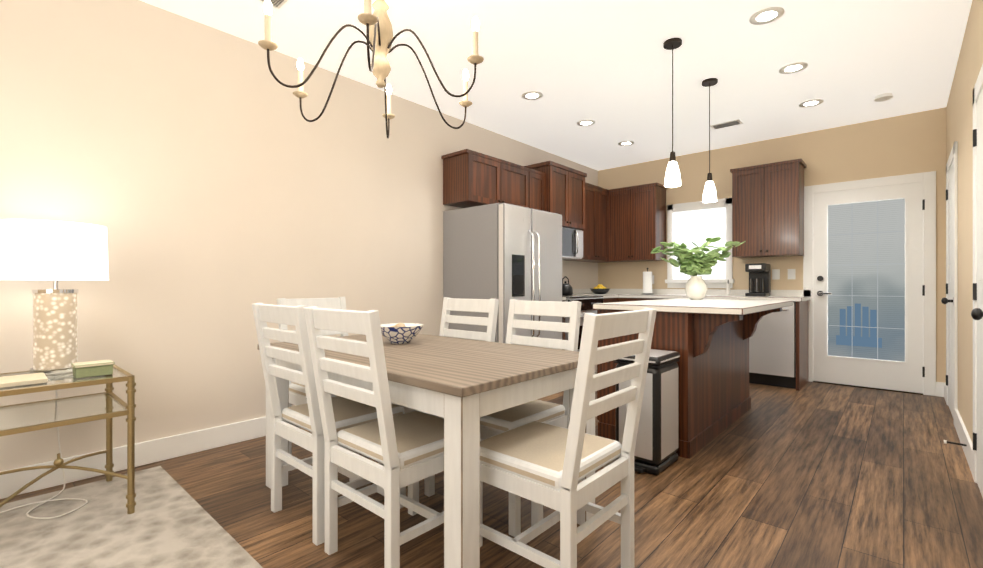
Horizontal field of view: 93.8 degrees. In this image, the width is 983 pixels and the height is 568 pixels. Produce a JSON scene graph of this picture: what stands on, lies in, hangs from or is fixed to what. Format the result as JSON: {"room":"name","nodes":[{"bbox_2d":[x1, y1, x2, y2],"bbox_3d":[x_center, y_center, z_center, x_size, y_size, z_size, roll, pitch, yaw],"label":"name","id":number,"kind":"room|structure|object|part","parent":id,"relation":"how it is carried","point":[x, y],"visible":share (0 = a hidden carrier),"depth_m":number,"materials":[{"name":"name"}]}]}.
{"room":"kitchen","nodes":[
{"label":"kitchen","id":0,"kind":"room"},
{"bbox_2d":[0,0,597,470],"bbox_3d":[-1.167,-0.299,3.762,0.100,2.720,8.270,0,0,42],"label":"wall","id":1,"kind":"structure","parent":0,"point":[214,182],"depth_m":2.91,"materials":[{"name":"paint"}]},
{"bbox_2d":[0,416,265,498],"bbox_3d":[-2.148,0.994,2.579,0.016,0.135,5.000,0,0,42],"label":"baseboard","id":2,"kind":"structure","parent":1,"relation":"attached to","point":[160,449],"depth_m":2.70,"materials":[{"name":"white wood"}]},
{"bbox_2d":[441,149,532,206],"bbox_3d":[-0.014,-1.004,4.711,0.345,0.470,0.983,0,0,42],"label":"upper cabinet","id":3,"kind":"object","parent":1,"relation":"attached to","point":[470,177],"depth_m":4.43,"materials":[{"name":"brown wood"}]},
{"bbox_2d":[533,169,540,208],"bbox_3d":[0.349,-0.969,5.117,0.345,0.540,0.348,0,0,42],"label":"upper cabinet","id":4,"kind":"object","parent":1,"relation":"attached to","point":[536,172],"depth_m":5.04,"materials":[{"name":"brown wood"}]},
{"bbox_2d":[532,161,588,228],"bbox_3d":[0.725,-1.014,5.485,0.415,0.690,0.818,0,0,42],"label":"upper cabinet","id":5,"kind":"object","parent":1,"relation":"attached to","point":[564,189],"depth_m":5.33,"materials":[{"name":"brown wood"}]},
{"bbox_2d":[562,225,582,260],"bbox_3d":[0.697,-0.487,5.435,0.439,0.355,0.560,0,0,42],"label":"microwave","id":6,"kind":"object","parent":1,"relation":"attached to","point":[572,232],"depth_m":5.48,"materials":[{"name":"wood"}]},
{"bbox_2d":[581,229,588,260],"bbox_3d":[0.933,-0.487,5.698,0.439,0.355,0.203,0,0,42],"label":"upper cabinet","id":7,"kind":"object","parent":1,"relation":"attached to","point":[584,232],"depth_m":5.81,"materials":[{"name":"brown wood"}]},
{"bbox_2d":[589,184,596,260],"bbox_3d":[1.130,-0.794,5.989,0.345,0.970,0.463,0,0,42],"label":"upper cabinet","id":8,"kind":"object","parent":1,"relation":"attached to","point":[592,188],"depth_m":5.94,"materials":[{"name":"brown wood"}]},
{"bbox_2d":[585,186,608,261],"bbox_3d":[1.356,-0.794,6.209,0.389,0.970,0.398,0,0,42],"label":"upper cabinet","id":9,"kind":"object","parent":1,"relation":"attached to","point":[602,193],"depth_m":6.14,"materials":[{"name":"brown wood"}]},
{"bbox_2d":[0,372,982,567],"bbox_3d":[0.223,1.111,2.518,3.830,0.100,8.270,0,0,42],"label":"floor","id":10,"kind":"structure","parent":0,"point":[809,474],"depth_m":2.24,"materials":[{"name":"brown wood"}]},
{"bbox_2d":[0,466,262,567],"bbox_3d":[-1.921,1.056,0.910,2.320,0.011,2.615,0,0,42],"label":"rug","id":11,"kind":"object","parent":10,"relation":"on","point":[170,522],"visible":1,"depth_m":1.95,"materials":[{"name":"beige fabric"}]},
{"bbox_2d":[0,364,135,513],"bbox_3d":[-1.993,0.735,2.119,0.558,0.628,0.478,0,0,42],"label":"side table","id":12,"kind":"object","parent":11,"relation":"on","point":[108,405],"visible":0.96,"depth_m":2.10,"materials":[{"name":"gold metal"}]},
{"bbox_2d":[0,372,47,387],"bbox_3d":[-2.006,0.410,1.970,0.200,0.018,0.140,0,0,42],"label":"book","id":13,"kind":"object","parent":12,"relation":"on","point":[21,380],"visible":0.98,"depth_m":1.93,"materials":[{"name":"beige paper"}]},
{"bbox_2d":[0,219,108,518],"bbox_3d":[-2.129,0.382,2.169,0.418,1.332,0.496,0,0,42],"label":"table lamp","id":14,"kind":"object","parent":12,"relation":"on","point":[34,249],"visible":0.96,"depth_m":2.12,"materials":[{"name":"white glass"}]},
{"bbox_2d":[71,359,114,378],"bbox_3d":[-1.834,0.390,2.117,0.110,0.058,0.140,0,0,42],"label":"decorative box","id":15,"kind":"object","parent":12,"relation":"on","point":[92,368],"visible":1,"depth_m":2.09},
{"bbox_2d":[277,297,348,454],"bbox_3d":[-0.955,0.573,2.773,0.541,0.976,0.440,0,0,42],"label":"chair","id":16,"kind":"object","parent":10,"relation":"on","point":[297,393],"visible":0.25,"depth_m":2.83,"materials":[{"name":"wood"}]},
{"bbox_2d":[252,303,405,545],"bbox_3d":[-0.747,0.573,2.147,0.440,0.976,0.541,0,0,42],"label":"chair","id":17,"kind":"object","parent":10,"relation":"on","point":[287,423],"visible":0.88,"depth_m":2.01,"materials":[{"name":"wood"}]},
{"bbox_2d":[304,306,482,567],"bbox_3d":[-0.374,0.573,1.814,0.440,0.976,0.541,0,0,42],"label":"chair","id":18,"kind":"object","parent":10,"relation":"on","point":[406,449],"visible":0.9,"depth_m":1.67,"materials":[{"name":"wood"}]},
{"bbox_2d":[257,334,594,567],"bbox_3d":[-0.361,0.689,2.241,1.530,0.745,0.900,0,0,42],"label":"dining table","id":19,"kind":"object","parent":10,"relation":"on","point":[461,386],"visible":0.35,"depth_m":1.65,"materials":[{"name":"brown wood"}]},
{"bbox_2d":[380,323,422,343],"bbox_3d":[-0.490,0.263,2.465,0.250,0.105,0.250,0,0,42],"label":"decorative bowl","id":20,"kind":"object","parent":19,"relation":"on","point":[399,333],"visible":1,"depth_m":2.39,"materials":[{"name":"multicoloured ceramic"}]},
{"bbox_2d":[378,297,498,496],"bbox_3d":[-0.299,0.573,2.633,0.440,0.976,0.541,0,0,42],"label":"chair","id":21,"kind":"object","parent":10,"relation":"on","point":[490,306],"visible":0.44,"depth_m":2.75,"materials":[{"name":"wood"}]},
{"bbox_2d":[443,203,561,349],"bbox_3d":[0.148,0.178,4.524,0.837,1.765,0.920,0,0,42],"label":"fridge","id":22,"kind":"object","parent":10,"relation":"on","point":[504,252],"depth_m":4.20,"materials":[{"name":"silver metal"}]},
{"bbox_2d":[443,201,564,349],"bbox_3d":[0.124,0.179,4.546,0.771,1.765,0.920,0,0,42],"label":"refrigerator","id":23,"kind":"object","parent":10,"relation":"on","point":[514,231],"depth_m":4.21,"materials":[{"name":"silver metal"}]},
{"bbox_2d":[480,299,580,536],"bbox_3d":[0.111,0.573,2.266,0.440,0.976,0.541,0,0,42],"label":"chair","id":24,"kind":"object","parent":10,"relation":"on","point":[498,422],"visible":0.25,"depth_m":2.28,"materials":[{"name":"wood"}]},
{"bbox_2d":[480,308,656,567],"bbox_3d":[0.243,0.573,1.661,0.541,0.976,0.440,0,0,42],"label":"chair","id":25,"kind":"object","parent":10,"relation":"on","point":[539,465],"visible":0.9,"depth_m":1.54,"materials":[{"name":"wood"}]},
{"bbox_2d":[565,296,604,372],"bbox_3d":[0.840,0.608,5.425,0.666,0.905,0.881,0,0,42],"label":"base cabinet","id":26,"kind":"object","parent":10,"relation":"on","point":[587,303],"depth_m":5.13,"materials":[{"name":"brown wood"}]},
{"bbox_2d":[562,276,572,295],"bbox_3d":[0.843,0.021,5.244,0.170,0.224,0.167,0,0,42],"label":"kettle","id":27,"kind":"object","parent":26,"relation":"on","point":[567,289],"visible":0.9,"depth_m":5.18,"materials":[{"name":"black metal"}]},
{"bbox_2d":[562,295,602,372],"bbox_3d":[0.857,0.536,5.410,0.711,1.010,0.759,0,0,42],"label":"range","id":28,"kind":"object","parent":26,"relation":"in","point":[587,301],"depth_m":5.14,"materials":[{"name":"silver metal"}]},
{"bbox_2d":[605,297,620,302],"bbox_3d":[1.256,0.618,5.884,0.674,0.885,0.475,0,0,42],"label":"base cabinet","id":29,"kind":"object","parent":10,"relation":"on","point":[607,299],"depth_m":5.75,"materials":[{"name":"brown wood"}]},
{"bbox_2d":[590,284,609,293],"bbox_3d":[1.440,0.069,6.106,0.270,0.132,0.270,0,0,42],"label":"fruit bowl","id":30,"kind":"object","parent":29,"relation":"on","point":[599,289],"visible":1,"depth_m":6.04,"materials":[{"name":"black ceramic"}]},
{"bbox_2d":[621,297,656,301],"bbox_3d":[1.970,0.618,5.912,0.508,0.885,0.674,0,0,42],"label":"base cabinet","id":31,"kind":"object","parent":10,"relation":"on","point":[623,299],"depth_m":5.69,"materials":[{"name":"brown wood"}]},
{"bbox_2d":[641,268,652,294],"bbox_3d":[2.021,-0.038,5.961,0.150,0.347,0.150,0,0,42],"label":"paper towel","id":32,"kind":"object","parent":31,"relation":"on","point":[647,282],"visible":1,"depth_m":5.91,"materials":[{"name":"white paper"}]},
{"bbox_2d":[614,349,679,474],"bbox_3d":[0.915,0.734,2.722,0.276,0.655,0.368,0,0,42],"label":"trash can","id":33,"kind":"object","parent":10,"relation":"on","point":[657,445],"visible":0.69,"depth_m":2.59,"materials":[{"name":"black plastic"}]},
{"bbox_2d":[657,297,689,299],"bbox_3d":[2.299,0.618,5.656,0.556,0.885,0.615,0,0,42],"label":"base cabinet","id":34,"kind":"object","parent":10,"relation":"on","point":[657,297],"depth_m":5.40,"materials":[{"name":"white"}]},
{"bbox_2d":[593,298,792,458],"bbox_3d":[1.579,0.599,3.472,0.940,0.925,1.580,0,0,42],"label":"kitchen island","id":35,"kind":"object","parent":10,"relation":"on","point":[707,340],"visible":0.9,"depth_m":3.07,"materials":[{"name":"brown wood"}]},
{"bbox_2d":[651,237,745,299],"bbox_3d":[1.827,-0.132,4.034,0.731,0.533,0.650,0,0,42],"label":"plant","id":36,"kind":"object","parent":35,"relation":"on","point":[691,264],"visible":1,"depth_m":3.94,"materials":[{"name":"green plant"}]},
{"bbox_2d":[703,297,732,298],"bbox_3d":[2.606,0.618,5.382,0.498,0.885,0.615,0,0,42],"label":"base cabinet","id":37,"kind":"object","parent":10,"relation":"on","point":[704,297],"depth_m":5.05,"materials":[{"name":"white stone"}]},
{"bbox_2d":[726,280,729,294],"bbox_3d":[2.807,0.043,5.459,0.050,0.185,0.050,0,0,42],"label":"soap bottle","id":38,"kind":"object","parent":37,"relation":"on","point":[728,289],"visible":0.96,"depth_m":5.44,"materials":[{"name":"white plastic"}]},
{"bbox_2d":[733,297,808,390],"bbox_3d":[3.031,0.619,5.008,0.625,0.883,0.606,0,0,42],"label":"base cabinet","id":39,"kind":"object","parent":10,"relation":"on","point":[779,344],"depth_m":4.72,"materials":[{"name":"brown wood"}]},
{"bbox_2d":[745,263,770,295],"bbox_3d":[2.972,-0.045,5.134,0.200,0.360,0.265,0,0,42],"label":"coffee maker","id":40,"kind":"object","parent":39,"relation":"on","point":[759,279],"visible":1,"depth_m":5.08,"materials":[{"name":"black plastic"}]},
{"bbox_2d":[749,302,795,379],"bbox_3d":[3.005,0.570,5.005,0.590,0.783,0.645,0,0,42],"label":"dishwasher","id":41,"kind":"object","parent":39,"relation":"in","point":[772,347],"depth_m":4.72,"materials":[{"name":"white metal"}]},
{"bbox_2d":[140,0,971,170],"bbox_3d":[0.223,-1.709,2.518,3.830,0.100,8.270,0,0,42],"label":"ceiling","id":42,"kind":"structure","parent":0,"point":[605,66],"depth_m":3.42,"materials":[{"name":"paint"}]},
{"bbox_2d":[259,0,288,8],"bbox_3d":[-1.228,-1.651,2.615,0.280,0.014,0.160,0,0,42],"label":"ceiling vent","id":43,"kind":"object","parent":42,"relation":"in","point":[278,4],"visible":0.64,"depth_m":2.70,"materials":[{"name":"white metal"}]},
{"bbox_2d":[258,0,483,137],"bbox_3d":[-0.449,-1.181,1.865,0.853,0.955,0.890,0,0,42],"label":"chandelier","id":44,"kind":"object","parent":42,"relation":"hanging from","point":[379,37],"visible":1,"depth_m":1.83,"materials":[{"name":"brown metal"}]},
{"bbox_2d":[522,91,542,99],"bbox_3d":[0.357,-1.655,4.041,0.188,0.007,0.188,0,0,42],"label":"recessed light","id":45,"kind":"object","parent":42,"relation":"in","point":[531,95],"visible":1,"depth_m":4.04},
{"bbox_2d":[577,119,594,125],"bbox_3d":[0.971,-1.655,4.727,0.188,0.007,0.188,0,0,42],"label":"recessed light","id":46,"kind":"object","parent":42,"relation":"in","point":[587,122],"visible":1,"depth_m":4.71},
{"bbox_2d":[618,141,633,145],"bbox_3d":[1.584,-1.655,5.412,0.188,0.007,0.188,0,0,42],"label":"recessed light","id":47,"kind":"object","parent":42,"relation":"in","point":[624,143],"visible":0.98,"depth_m":5.41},
{"bbox_2d":[663,38,681,186],"bbox_3d":[1.242,-1.167,3.155,0.120,0.985,0.120,0,0,42],"label":"pendant light","id":48,"kind":"object","parent":42,"relation":"hanging from","point":[672,177],"visible":1,"depth_m":3.13,"materials":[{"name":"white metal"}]},
{"bbox_2d":[702,78,717,202],"bbox_3d":[1.782,-1.167,3.759,0.120,0.985,0.120,0,0,42],"label":"pendant light","id":49,"kind":"object","parent":42,"relation":"hanging from","point":[709,194],"visible":1,"depth_m":3.74,"materials":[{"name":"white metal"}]},
{"bbox_2d":[710,119,742,129],"bbox_3d":[2.434,-1.651,4.773,0.280,0.014,0.160,0,0,42],"label":"ceiling vent","id":50,"kind":"object","parent":42,"relation":"in","point":[726,124],"visible":0.98,"depth_m":4.75,"materials":[{"name":"white metal"}]},
{"bbox_2d":[749,7,784,24],"bbox_3d":[1.699,-1.655,2.841,0.188,0.007,0.188,0,0,42],"label":"recessed light","id":51,"kind":"object","parent":42,"relation":"in","point":[766,15],"visible":1,"depth_m":2.84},
{"bbox_2d":[779,62,807,73],"bbox_3d":[2.312,-1.655,3.526,0.188,0.007,0.188,0,0,42],"label":"recessed light","id":52,"kind":"object","parent":42,"relation":"in","point":[793,67],"visible":1,"depth_m":3.52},
{"bbox_2d":[799,99,823,106],"bbox_3d":[2.926,-1.655,4.212,0.188,0.007,0.188,0,0,42],"label":"recessed light","id":53,"kind":"object","parent":42,"relation":"in","point":[811,103],"visible":1,"depth_m":4.21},
{"bbox_2d":[874,93,892,101],"bbox_3d":[3.445,-1.642,4.043,0.130,0.032,0.130,0,0,42],"label":"smoke detector","id":54,"kind":"object","parent":42,"relation":"attached to","point":[883,97],"visible":1,"depth_m":4.02,"materials":[{"name":"white plastic"}]},
{"bbox_2d":[598,107,945,382],"bbox_3d":[2.946,-0.299,5.562,3.630,2.720,0.100,0,0,42],"label":"wall","id":55,"kind":"structure","parent":0,"point":[912,143],"depth_m":4.98,"materials":[{"name":"paint"}]},
{"bbox_2d":[609,183,667,261],"bbox_3d":[1.925,-0.794,6.146,0.670,0.970,0.384,0,0,42],"label":"upper cabinet","id":56,"kind":"object","parent":55,"relation":"attached to","point":[637,214],"depth_m":6.00,"materials":[{"name":"brown wood"}]},
{"bbox_2d":[665,198,733,287],"bbox_3d":[2.594,-0.494,5.776,0.820,1.090,0.049,0,0,42],"label":"kitchen window","id":57,"kind":"structure","parent":55,"relation":"in","point":[697,223],"depth_m":5.76,"materials":[{"name":"white glass"}]},
{"bbox_2d":[730,159,804,257],"bbox_3d":[3.082,-0.807,5.137,0.640,0.995,0.345,0,0,42],"label":"upper cabinet","id":58,"kind":"object","parent":55,"relation":"attached to","point":[768,199],"depth_m":4.99,"materials":[{"name":"brown wood"}]},
{"bbox_2d":[772,269,779,279],"bbox_3d":[3.235,-0.109,5.232,0.075,0.116,0.005,0,0,42],"label":"switch plate","id":59,"kind":"object","parent":55,"relation":"attached to","point":[776,274],"depth_m":5.23,"materials":[{"name":"white plastic"}]},
{"bbox_2d":[788,269,795,278],"bbox_3d":[3.347,-0.109,5.132,0.075,0.116,0.005,0,0,42],"label":"switch plate","id":60,"kind":"object","parent":55,"relation":"attached to","point":[791,272],"depth_m":5.13,"materials":[{"name":"white plastic"}]},
{"bbox_2d":[936,382,943,396],"bbox_3d":[3.837,0.994,4.688,1.104,0.135,0.016,0,0,42],"label":"baseboard","id":61,"kind":"structure","parent":55,"relation":"attached to","point":[939,389],"depth_m":4.33,"materials":[{"name":"white wood"}]},
{"bbox_2d":[946,0,982,442],"bbox_3d":[1.612,-0.299,1.274,0.100,2.720,8.270,0,0,42],"label":"wall","id":62,"kind":"structure","parent":0,"point":[959,118],"depth_m":2.99,"materials":[{"name":"paint"}]},
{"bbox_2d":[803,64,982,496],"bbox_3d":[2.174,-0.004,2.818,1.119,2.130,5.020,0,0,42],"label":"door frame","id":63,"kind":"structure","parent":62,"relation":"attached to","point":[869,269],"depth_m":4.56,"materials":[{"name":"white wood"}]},
{"bbox_3d":[2.549,0.001,2.483,0.113,2.120,5.020,0,0,42],"label":"right doors trim","id":64,"kind":"part","parent":63,"relation":"part of","materials":[{"name":"white wood"}]}
]}

